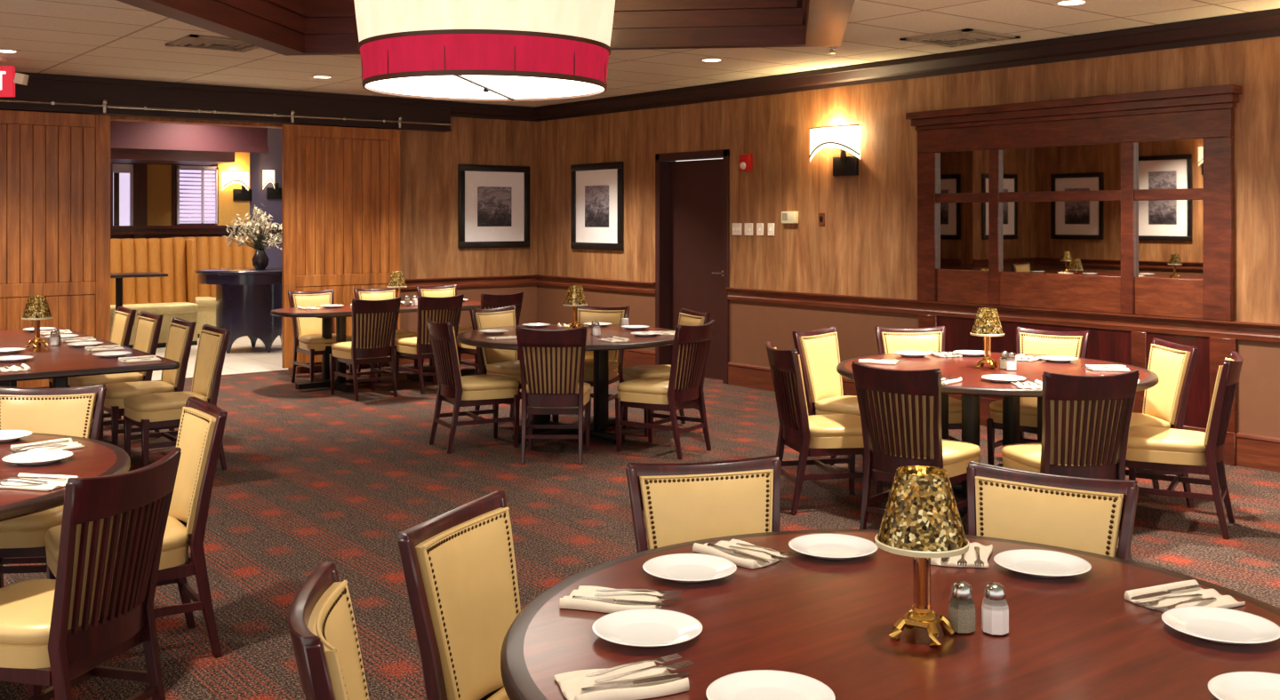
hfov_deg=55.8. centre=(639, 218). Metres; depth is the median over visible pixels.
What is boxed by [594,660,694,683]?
fork
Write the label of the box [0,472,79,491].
napkin
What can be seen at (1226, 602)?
napkin
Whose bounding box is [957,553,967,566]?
fork
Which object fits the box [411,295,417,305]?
salt shaker
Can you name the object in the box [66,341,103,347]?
plate
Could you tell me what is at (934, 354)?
napkin
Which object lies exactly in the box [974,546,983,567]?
fork
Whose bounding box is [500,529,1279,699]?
round table
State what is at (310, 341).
dining chair
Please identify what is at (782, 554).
fork
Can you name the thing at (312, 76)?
recessed light
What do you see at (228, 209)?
wall
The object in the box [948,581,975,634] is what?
pepper shaker
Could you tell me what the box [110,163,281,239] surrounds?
trim
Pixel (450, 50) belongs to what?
drum pendant
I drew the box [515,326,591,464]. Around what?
dining chair
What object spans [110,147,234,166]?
beam
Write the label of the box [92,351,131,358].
plate
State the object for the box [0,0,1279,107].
ceiling
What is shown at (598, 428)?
round table
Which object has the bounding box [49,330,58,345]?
salt shaker
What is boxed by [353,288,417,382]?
dining chair
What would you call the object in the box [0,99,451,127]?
door track
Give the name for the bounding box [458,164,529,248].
framed photograph
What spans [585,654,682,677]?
fork
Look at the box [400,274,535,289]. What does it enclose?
trim
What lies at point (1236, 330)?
trim
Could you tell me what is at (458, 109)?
crown molding
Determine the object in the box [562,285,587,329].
table lamp
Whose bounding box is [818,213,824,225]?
switch
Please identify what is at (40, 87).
header
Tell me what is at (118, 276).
table
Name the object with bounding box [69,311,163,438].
dining chair
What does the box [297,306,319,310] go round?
napkin
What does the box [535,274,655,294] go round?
trim
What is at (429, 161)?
wall
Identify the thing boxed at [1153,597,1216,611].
fork
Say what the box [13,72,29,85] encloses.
lamp
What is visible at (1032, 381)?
table knife
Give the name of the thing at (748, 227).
light switch
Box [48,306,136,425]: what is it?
dining chair
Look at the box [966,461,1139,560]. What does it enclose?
dining chair
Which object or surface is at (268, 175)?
wall sconce
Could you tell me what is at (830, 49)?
sprinkler head
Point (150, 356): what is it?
table knife
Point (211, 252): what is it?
bench
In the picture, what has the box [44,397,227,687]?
dining chair
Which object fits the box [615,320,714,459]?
dining chair
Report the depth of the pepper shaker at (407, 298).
11.74 m
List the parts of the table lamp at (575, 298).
lamp shade, stem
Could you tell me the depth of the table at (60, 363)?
7.20 m
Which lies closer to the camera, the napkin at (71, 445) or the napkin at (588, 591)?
the napkin at (588, 591)
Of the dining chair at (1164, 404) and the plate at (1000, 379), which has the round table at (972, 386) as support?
the plate at (1000, 379)
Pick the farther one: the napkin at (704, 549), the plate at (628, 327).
the plate at (628, 327)
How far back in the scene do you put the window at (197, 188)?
17.31 m
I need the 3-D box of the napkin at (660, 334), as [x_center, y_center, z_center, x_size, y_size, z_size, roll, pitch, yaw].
[0.164,0.838,8.841,0.222,0.021,0.156,0,0,5]
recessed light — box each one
[0,48,21,53]
[310,75,334,79]
[698,57,725,62]
[1052,0,1090,6]
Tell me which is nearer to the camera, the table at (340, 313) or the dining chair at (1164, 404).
the dining chair at (1164, 404)
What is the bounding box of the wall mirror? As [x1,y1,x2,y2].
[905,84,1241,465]
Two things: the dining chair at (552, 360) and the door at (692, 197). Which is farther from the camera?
the door at (692, 197)
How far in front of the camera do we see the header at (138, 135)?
12.95 m
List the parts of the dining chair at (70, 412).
leg, seat frame, seat, nailhead trim, backrest, crest rail, leg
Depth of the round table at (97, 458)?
4.11 m
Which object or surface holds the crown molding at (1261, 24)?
attached to the wall at (867, 244)
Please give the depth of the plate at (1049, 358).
7.23 m
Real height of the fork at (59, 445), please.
0.011 m
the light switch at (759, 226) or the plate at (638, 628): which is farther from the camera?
the light switch at (759, 226)
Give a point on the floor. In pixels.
(312, 477)
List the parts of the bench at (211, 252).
seat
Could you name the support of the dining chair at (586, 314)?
on the floor
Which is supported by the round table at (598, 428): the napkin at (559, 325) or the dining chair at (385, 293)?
the napkin at (559, 325)
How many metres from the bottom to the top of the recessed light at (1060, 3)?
0.012 m
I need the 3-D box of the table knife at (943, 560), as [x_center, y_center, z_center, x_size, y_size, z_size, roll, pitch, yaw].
[0.770,0.836,3.034,0.020,0.007,0.211,0,0,18]
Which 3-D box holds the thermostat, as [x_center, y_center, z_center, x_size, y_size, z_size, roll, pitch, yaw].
[1.359,-0.010,10.996,0.063,0.110,0.170,0,0,-38]
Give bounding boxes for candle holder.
[622,318,628,326]
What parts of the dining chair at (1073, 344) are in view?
leg, seat, seat frame, leg, nailhead trim, backrest, crest rail, leg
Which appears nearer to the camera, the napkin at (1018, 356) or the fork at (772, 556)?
the fork at (772, 556)
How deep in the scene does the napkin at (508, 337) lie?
8.49 m
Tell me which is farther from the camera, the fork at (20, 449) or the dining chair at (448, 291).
the dining chair at (448, 291)
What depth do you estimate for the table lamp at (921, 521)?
2.41 m
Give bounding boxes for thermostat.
[781,211,798,223]
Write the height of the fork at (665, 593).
0.011 m
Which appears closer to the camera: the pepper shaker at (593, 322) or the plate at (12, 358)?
the plate at (12, 358)
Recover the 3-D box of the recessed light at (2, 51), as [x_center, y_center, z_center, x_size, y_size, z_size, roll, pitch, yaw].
[-4.938,-1.304,9.405,0.220,0.012,0.220,0,0,-38]
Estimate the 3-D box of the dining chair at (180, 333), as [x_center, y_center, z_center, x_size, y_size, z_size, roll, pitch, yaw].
[-3.357,1.151,8.239,0.597,0.897,0.466,0,0,-37]
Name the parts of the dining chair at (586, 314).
leg, seat, nailhead trim, backrest, seat frame, crest rail, leg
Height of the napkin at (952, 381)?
0.021 m
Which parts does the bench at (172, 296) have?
seat, kick plate, panel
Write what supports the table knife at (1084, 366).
on the napkin at (1124, 369)
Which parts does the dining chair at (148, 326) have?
seat, nailhead trim, backrest, crest rail, leg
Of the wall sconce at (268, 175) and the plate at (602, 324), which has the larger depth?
the wall sconce at (268, 175)
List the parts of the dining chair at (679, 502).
leg, crest rail, backrest, nailhead trim, leg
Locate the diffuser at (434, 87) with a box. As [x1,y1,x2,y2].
[366,75,603,100]
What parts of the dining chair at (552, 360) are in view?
leg, leg, crest rail, backrest, rail, seat frame, seat, leg, leg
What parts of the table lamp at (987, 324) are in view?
stem, lamp shade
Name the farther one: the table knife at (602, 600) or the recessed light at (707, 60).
the recessed light at (707, 60)
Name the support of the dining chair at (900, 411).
on the floor
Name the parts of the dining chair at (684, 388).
leg, seat, leg, seat frame, leg, backrest, rail, crest rail, leg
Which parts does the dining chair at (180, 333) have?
leg, seat frame, leg, seat, leg, nailhead trim, backrest, crest rail, leg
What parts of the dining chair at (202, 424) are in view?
leg, seat, seat frame, rail, leg, backrest, nailhead trim, crest rail, leg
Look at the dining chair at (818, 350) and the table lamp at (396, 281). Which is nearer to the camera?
the dining chair at (818, 350)
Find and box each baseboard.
[299,351,523,373]
[617,349,655,367]
[728,361,1279,472]
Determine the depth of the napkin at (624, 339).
8.35 m
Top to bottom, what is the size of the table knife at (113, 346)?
0.007 m
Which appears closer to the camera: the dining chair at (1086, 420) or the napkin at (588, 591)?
the napkin at (588, 591)
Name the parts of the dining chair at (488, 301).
leg, seat, seat frame, leg, crest rail, leg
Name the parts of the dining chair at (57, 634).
leg, seat, leg, seat frame, backrest, rail, crest rail, leg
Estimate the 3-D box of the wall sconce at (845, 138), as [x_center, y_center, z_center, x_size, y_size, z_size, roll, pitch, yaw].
[1.682,-0.588,10.544,0.111,0.436,0.598,0,0,-38]
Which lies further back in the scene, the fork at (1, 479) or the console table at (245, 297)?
the console table at (245, 297)
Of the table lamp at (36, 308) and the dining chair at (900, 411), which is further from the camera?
the table lamp at (36, 308)
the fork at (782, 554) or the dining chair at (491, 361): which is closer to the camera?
the fork at (782, 554)
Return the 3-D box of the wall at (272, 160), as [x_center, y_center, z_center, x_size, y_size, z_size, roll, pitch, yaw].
[-6.519,0.125,17.345,7.880,2.950,0.250,0,0,-38]
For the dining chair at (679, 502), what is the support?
on the floor
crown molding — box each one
[450,101,536,121]
[534,8,1279,121]
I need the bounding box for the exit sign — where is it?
[0,56,29,96]
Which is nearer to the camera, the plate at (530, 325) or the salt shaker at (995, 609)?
the salt shaker at (995, 609)
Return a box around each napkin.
[0,363,31,372]
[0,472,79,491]
[10,438,84,453]
[40,329,72,335]
[60,336,96,343]
[85,344,124,351]
[118,355,160,363]
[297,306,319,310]
[487,336,516,340]
[553,662,689,699]
[557,322,570,327]
[559,585,663,613]
[598,336,630,343]
[648,330,674,335]
[692,538,788,569]
[858,359,897,365]
[928,351,962,357]
[930,542,992,568]
[941,377,962,385]
[1010,379,1042,389]
[1015,353,1041,361]
[1085,364,1130,371]
[1124,579,1245,612]
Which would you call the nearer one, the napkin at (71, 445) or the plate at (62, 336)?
the napkin at (71, 445)
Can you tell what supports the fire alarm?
attached to the wall at (867, 244)
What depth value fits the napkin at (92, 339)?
8.36 m
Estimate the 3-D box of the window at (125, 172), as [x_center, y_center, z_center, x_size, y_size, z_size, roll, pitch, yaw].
[-7.146,-0.290,16.694,0.270,0.920,0.060,0,0,-38]
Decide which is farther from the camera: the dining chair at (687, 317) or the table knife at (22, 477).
the dining chair at (687, 317)
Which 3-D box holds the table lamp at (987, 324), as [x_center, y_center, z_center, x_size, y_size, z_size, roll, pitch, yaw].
[1.978,0.681,6.883,0.188,0.338,0.188,0,0,32]
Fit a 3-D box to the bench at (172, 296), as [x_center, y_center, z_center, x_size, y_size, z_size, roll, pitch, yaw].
[-6.507,0.924,14.921,1.950,1.352,0.760,0,0,-38]
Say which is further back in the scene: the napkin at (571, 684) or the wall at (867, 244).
the wall at (867, 244)
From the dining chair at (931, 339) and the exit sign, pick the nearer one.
the dining chair at (931, 339)
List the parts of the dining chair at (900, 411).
leg, crest rail, backrest, rail, seat frame, seat, leg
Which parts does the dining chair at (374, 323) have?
leg, leg, seat, seat frame, leg, rail, backrest, crest rail, leg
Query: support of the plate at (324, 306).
on the table at (340, 313)
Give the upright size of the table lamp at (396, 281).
0.338 m
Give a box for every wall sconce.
[221,170,252,200]
[263,169,281,199]
[808,124,860,175]
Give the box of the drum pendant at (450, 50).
[353,0,615,101]
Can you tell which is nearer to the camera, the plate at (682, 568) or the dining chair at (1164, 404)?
the plate at (682, 568)
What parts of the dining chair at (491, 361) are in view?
leg, crest rail, backrest, nailhead trim, seat, leg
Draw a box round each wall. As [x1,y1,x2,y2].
[0,109,536,388]
[110,128,281,267]
[215,152,249,225]
[536,36,1279,438]
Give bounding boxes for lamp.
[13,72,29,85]
[21,296,52,347]
[386,271,407,306]
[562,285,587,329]
[874,465,969,646]
[970,307,1004,368]
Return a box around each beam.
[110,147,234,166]
[215,0,807,34]
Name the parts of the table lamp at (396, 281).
stem, lamp shade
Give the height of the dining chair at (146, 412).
0.897 m
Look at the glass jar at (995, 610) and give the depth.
2.46 m
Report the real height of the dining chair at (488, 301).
0.897 m
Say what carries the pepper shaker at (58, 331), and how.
on the table at (60, 363)
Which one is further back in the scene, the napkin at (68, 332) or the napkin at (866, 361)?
the napkin at (68, 332)
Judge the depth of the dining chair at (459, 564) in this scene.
2.86 m
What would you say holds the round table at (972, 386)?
on the floor
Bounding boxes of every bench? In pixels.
[110,238,198,348]
[167,236,255,338]
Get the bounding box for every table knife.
[8,476,66,481]
[9,440,69,448]
[86,345,118,348]
[116,356,153,359]
[572,595,666,606]
[581,673,690,694]
[707,544,769,563]
[941,557,949,563]
[1029,380,1041,386]
[1084,366,1122,367]
[1130,584,1200,599]
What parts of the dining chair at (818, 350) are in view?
leg, rail, crest rail, backrest, nailhead trim, leg, seat, leg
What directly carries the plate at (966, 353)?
on the round table at (972, 386)
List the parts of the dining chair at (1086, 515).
leg, nailhead trim, backrest, crest rail, leg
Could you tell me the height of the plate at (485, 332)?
0.020 m
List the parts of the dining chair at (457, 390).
leg, crest rail, rail, backrest, leg, seat frame, seat, leg, leg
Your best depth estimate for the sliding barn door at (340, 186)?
12.62 m
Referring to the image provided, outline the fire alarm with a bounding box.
[739,153,752,171]
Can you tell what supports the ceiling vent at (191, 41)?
in the ceiling
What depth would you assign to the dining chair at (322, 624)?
2.29 m
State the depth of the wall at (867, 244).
10.54 m
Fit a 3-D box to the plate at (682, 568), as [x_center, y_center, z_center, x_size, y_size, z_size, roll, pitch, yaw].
[0.119,0.839,2.882,0.224,0.020,0.224,0,0,-38]
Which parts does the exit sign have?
sign panel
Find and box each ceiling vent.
[165,34,260,52]
[899,28,1020,47]
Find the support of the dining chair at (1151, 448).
on the floor
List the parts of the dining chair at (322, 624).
crest rail, leg, leg, backrest, nailhead trim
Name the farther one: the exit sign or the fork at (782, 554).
the exit sign
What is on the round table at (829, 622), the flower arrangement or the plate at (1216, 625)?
the plate at (1216, 625)
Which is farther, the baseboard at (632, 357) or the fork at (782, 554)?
the baseboard at (632, 357)
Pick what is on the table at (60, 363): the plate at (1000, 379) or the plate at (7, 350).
the plate at (7, 350)
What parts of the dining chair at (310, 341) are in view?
leg, crest rail, backrest, leg, nailhead trim, seat frame, seat, leg, leg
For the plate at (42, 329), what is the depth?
9.12 m
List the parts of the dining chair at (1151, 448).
leg, seat, seat frame, rail, leg, backrest, leg, crest rail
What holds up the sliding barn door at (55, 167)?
hanging from the door track
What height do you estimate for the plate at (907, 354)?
0.020 m
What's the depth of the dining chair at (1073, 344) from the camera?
7.56 m
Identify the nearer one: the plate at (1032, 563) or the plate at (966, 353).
the plate at (1032, 563)
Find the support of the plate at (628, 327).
on the round table at (598, 428)
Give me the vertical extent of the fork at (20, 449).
0.011 m
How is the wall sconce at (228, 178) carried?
attached to the wall at (228, 209)
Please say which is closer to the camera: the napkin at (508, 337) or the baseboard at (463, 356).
the napkin at (508, 337)
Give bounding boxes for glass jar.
[982,597,1008,636]
[1006,358,1015,371]
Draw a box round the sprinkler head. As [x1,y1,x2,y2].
[827,48,836,54]
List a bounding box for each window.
[112,164,133,225]
[176,165,218,223]
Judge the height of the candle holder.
0.068 m
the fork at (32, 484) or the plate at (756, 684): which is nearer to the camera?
the plate at (756, 684)
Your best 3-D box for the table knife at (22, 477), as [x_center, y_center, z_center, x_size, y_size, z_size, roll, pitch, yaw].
[-1.939,0.836,3.888,0.211,0.007,0.020,0,0,11]
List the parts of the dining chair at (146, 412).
leg, leg, seat frame, seat, nailhead trim, backrest, crest rail, leg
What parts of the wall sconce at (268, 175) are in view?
lamp shade, plate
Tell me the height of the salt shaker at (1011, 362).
0.102 m
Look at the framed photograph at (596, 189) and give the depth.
13.36 m
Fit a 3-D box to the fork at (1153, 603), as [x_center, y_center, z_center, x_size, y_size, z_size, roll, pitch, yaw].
[1.163,0.834,2.647,0.195,0.011,0.023,0,0,-27]
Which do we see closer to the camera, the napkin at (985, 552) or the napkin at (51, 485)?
the napkin at (985, 552)
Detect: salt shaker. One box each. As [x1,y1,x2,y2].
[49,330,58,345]
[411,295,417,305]
[592,321,599,335]
[981,582,1008,636]
[1006,352,1016,371]
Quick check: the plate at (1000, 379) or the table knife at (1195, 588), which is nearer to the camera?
the table knife at (1195, 588)
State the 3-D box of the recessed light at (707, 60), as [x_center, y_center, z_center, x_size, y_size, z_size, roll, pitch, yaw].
[0.592,-1.304,9.950,0.220,0.012,0.220,0,0,-38]
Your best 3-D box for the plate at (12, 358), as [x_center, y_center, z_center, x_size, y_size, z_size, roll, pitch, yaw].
[-3.739,0.839,7.208,0.224,0.020,0.224,0,0,-38]
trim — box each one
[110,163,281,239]
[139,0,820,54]
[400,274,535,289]
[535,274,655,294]
[725,287,1279,343]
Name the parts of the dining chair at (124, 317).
nailhead trim, backrest, crest rail, leg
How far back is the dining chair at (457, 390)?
8.36 m
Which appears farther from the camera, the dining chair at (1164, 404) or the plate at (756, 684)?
the dining chair at (1164, 404)
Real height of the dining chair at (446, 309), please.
0.897 m
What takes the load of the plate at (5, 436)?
on the round table at (97, 458)
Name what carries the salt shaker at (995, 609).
on the round table at (829, 622)
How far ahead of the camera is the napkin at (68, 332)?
8.90 m
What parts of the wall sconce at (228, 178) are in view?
lamp shade, plate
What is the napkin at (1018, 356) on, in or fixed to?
on the round table at (972, 386)
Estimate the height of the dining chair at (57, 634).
0.897 m
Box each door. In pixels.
[0,110,110,388]
[281,123,399,368]
[655,149,729,383]
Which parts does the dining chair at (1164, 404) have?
seat, leg, nailhead trim, backrest, crest rail, leg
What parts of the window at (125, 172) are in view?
pane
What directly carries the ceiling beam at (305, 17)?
attached to the ceiling
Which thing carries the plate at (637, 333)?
on the round table at (598, 428)
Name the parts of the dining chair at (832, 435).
leg, crest rail, backrest, rail, leg, seat frame, seat, leg, leg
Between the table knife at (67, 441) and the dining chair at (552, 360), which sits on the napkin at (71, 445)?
the table knife at (67, 441)
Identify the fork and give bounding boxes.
[0,478,47,483]
[0,480,42,485]
[5,444,62,451]
[13,445,67,452]
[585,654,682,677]
[594,593,681,600]
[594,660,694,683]
[595,588,682,595]
[728,545,791,560]
[736,543,799,557]
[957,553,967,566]
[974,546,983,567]
[1136,593,1202,607]
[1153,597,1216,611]
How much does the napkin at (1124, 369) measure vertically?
0.021 m
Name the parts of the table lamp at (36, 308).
stem, lamp shade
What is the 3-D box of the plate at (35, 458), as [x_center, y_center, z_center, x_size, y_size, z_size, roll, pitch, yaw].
[-2.102,0.839,4.222,0.224,0.020,0.224,0,0,-38]
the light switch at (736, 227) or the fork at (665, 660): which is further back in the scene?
the light switch at (736, 227)
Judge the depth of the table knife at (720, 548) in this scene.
3.02 m
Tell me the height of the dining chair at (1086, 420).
0.897 m
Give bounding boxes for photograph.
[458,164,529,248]
[570,161,623,250]
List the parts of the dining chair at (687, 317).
leg, leg, seat, leg, backrest, crest rail, leg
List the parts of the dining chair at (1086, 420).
leg, seat, rail, backrest, crest rail, leg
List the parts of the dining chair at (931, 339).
leg, crest rail, backrest, nailhead trim, leg, seat, seat frame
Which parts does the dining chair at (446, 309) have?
leg, seat, seat frame, leg, rail, leg, backrest, crest rail, leg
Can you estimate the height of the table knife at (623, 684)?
0.007 m
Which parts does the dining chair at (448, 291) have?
leg, crest rail, backrest, seat, leg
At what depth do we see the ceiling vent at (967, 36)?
8.66 m
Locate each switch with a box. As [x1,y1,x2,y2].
[732,223,741,235]
[744,223,752,235]
[756,223,763,235]
[768,223,774,235]
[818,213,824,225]
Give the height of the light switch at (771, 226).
0.115 m
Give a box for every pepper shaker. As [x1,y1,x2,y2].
[54,329,60,344]
[404,296,409,305]
[591,320,596,335]
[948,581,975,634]
[1000,351,1007,369]
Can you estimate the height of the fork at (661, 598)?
0.011 m
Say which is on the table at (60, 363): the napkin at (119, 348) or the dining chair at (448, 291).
the napkin at (119, 348)
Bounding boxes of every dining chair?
[0,384,106,588]
[0,448,181,699]
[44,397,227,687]
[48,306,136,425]
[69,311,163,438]
[98,318,196,446]
[123,324,230,470]
[288,288,352,383]
[288,561,369,699]
[329,296,401,400]
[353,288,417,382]
[394,294,463,394]
[397,491,520,699]
[416,284,479,373]
[426,317,519,454]
[456,291,523,368]
[469,305,554,421]
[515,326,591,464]
[553,305,629,422]
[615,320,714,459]
[622,308,710,437]
[625,455,781,552]
[765,341,882,515]
[792,326,864,473]
[851,360,980,529]
[874,326,961,441]
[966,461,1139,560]
[986,327,1089,465]
[997,369,1139,561]
[1124,351,1243,539]
[1125,337,1198,507]
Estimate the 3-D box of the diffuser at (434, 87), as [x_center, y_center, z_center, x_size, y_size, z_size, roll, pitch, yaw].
[-0.891,-0.761,7.000,1.368,0.017,1.368,0,0,-38]
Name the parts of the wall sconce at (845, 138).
lamp shade, plate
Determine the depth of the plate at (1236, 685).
2.17 m
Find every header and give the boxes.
[0,72,451,131]
[110,120,268,152]
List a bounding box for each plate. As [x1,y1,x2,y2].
[0,347,25,353]
[0,355,33,362]
[0,430,32,443]
[1,449,73,465]
[22,327,55,332]
[44,334,79,338]
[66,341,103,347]
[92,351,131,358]
[320,304,343,308]
[478,329,508,334]
[521,323,550,327]
[583,322,611,327]
[592,608,702,647]
[620,325,649,329]
[630,331,660,336]
[642,553,736,583]
[705,670,835,699]
[788,534,878,560]
[894,351,931,357]
[953,350,983,356]
[981,375,1025,383]
[993,549,1091,578]
[1038,355,1078,362]
[1161,606,1279,645]
[1208,672,1279,699]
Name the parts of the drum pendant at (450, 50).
lamp shade, trim, trim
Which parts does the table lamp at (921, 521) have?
stem, lamp shade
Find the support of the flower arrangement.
on the console table at (245, 297)
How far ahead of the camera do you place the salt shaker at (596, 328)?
8.75 m
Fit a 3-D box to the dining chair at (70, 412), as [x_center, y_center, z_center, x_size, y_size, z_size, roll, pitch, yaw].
[-2.469,1.151,4.856,0.466,0.897,0.597,0,0,-6]
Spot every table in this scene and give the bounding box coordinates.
[0,327,179,388]
[0,432,130,521]
[110,272,167,311]
[194,267,281,353]
[270,300,480,391]
[456,324,674,445]
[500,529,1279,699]
[836,352,1158,519]
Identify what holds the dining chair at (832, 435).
on the floor
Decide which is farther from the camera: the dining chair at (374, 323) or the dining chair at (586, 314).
the dining chair at (374, 323)
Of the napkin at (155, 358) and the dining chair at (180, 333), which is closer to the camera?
the napkin at (155, 358)
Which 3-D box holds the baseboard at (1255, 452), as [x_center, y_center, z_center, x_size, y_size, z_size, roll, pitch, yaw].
[4.511,1.492,6.999,0.026,0.215,11.860,0,0,-38]
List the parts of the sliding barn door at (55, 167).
plank panel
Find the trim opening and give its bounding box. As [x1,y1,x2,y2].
[110,115,299,373]
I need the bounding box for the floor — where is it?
[0,336,1279,699]
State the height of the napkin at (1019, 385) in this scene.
0.021 m
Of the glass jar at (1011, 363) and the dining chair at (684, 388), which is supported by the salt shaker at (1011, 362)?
the glass jar at (1011, 363)
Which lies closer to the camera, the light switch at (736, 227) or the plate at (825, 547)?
the plate at (825, 547)
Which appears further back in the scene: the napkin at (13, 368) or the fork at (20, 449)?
the napkin at (13, 368)
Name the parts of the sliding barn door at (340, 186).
plank panel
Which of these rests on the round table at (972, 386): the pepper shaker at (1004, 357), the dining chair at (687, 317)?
the pepper shaker at (1004, 357)
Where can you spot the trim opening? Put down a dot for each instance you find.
(112, 117)
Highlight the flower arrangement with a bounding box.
[224,203,281,269]
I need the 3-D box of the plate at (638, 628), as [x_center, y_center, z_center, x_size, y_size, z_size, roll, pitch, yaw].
[0.015,0.839,2.458,0.224,0.020,0.224,0,0,-38]
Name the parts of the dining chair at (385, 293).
leg, crest rail, backrest, nailhead trim, leg, seat, leg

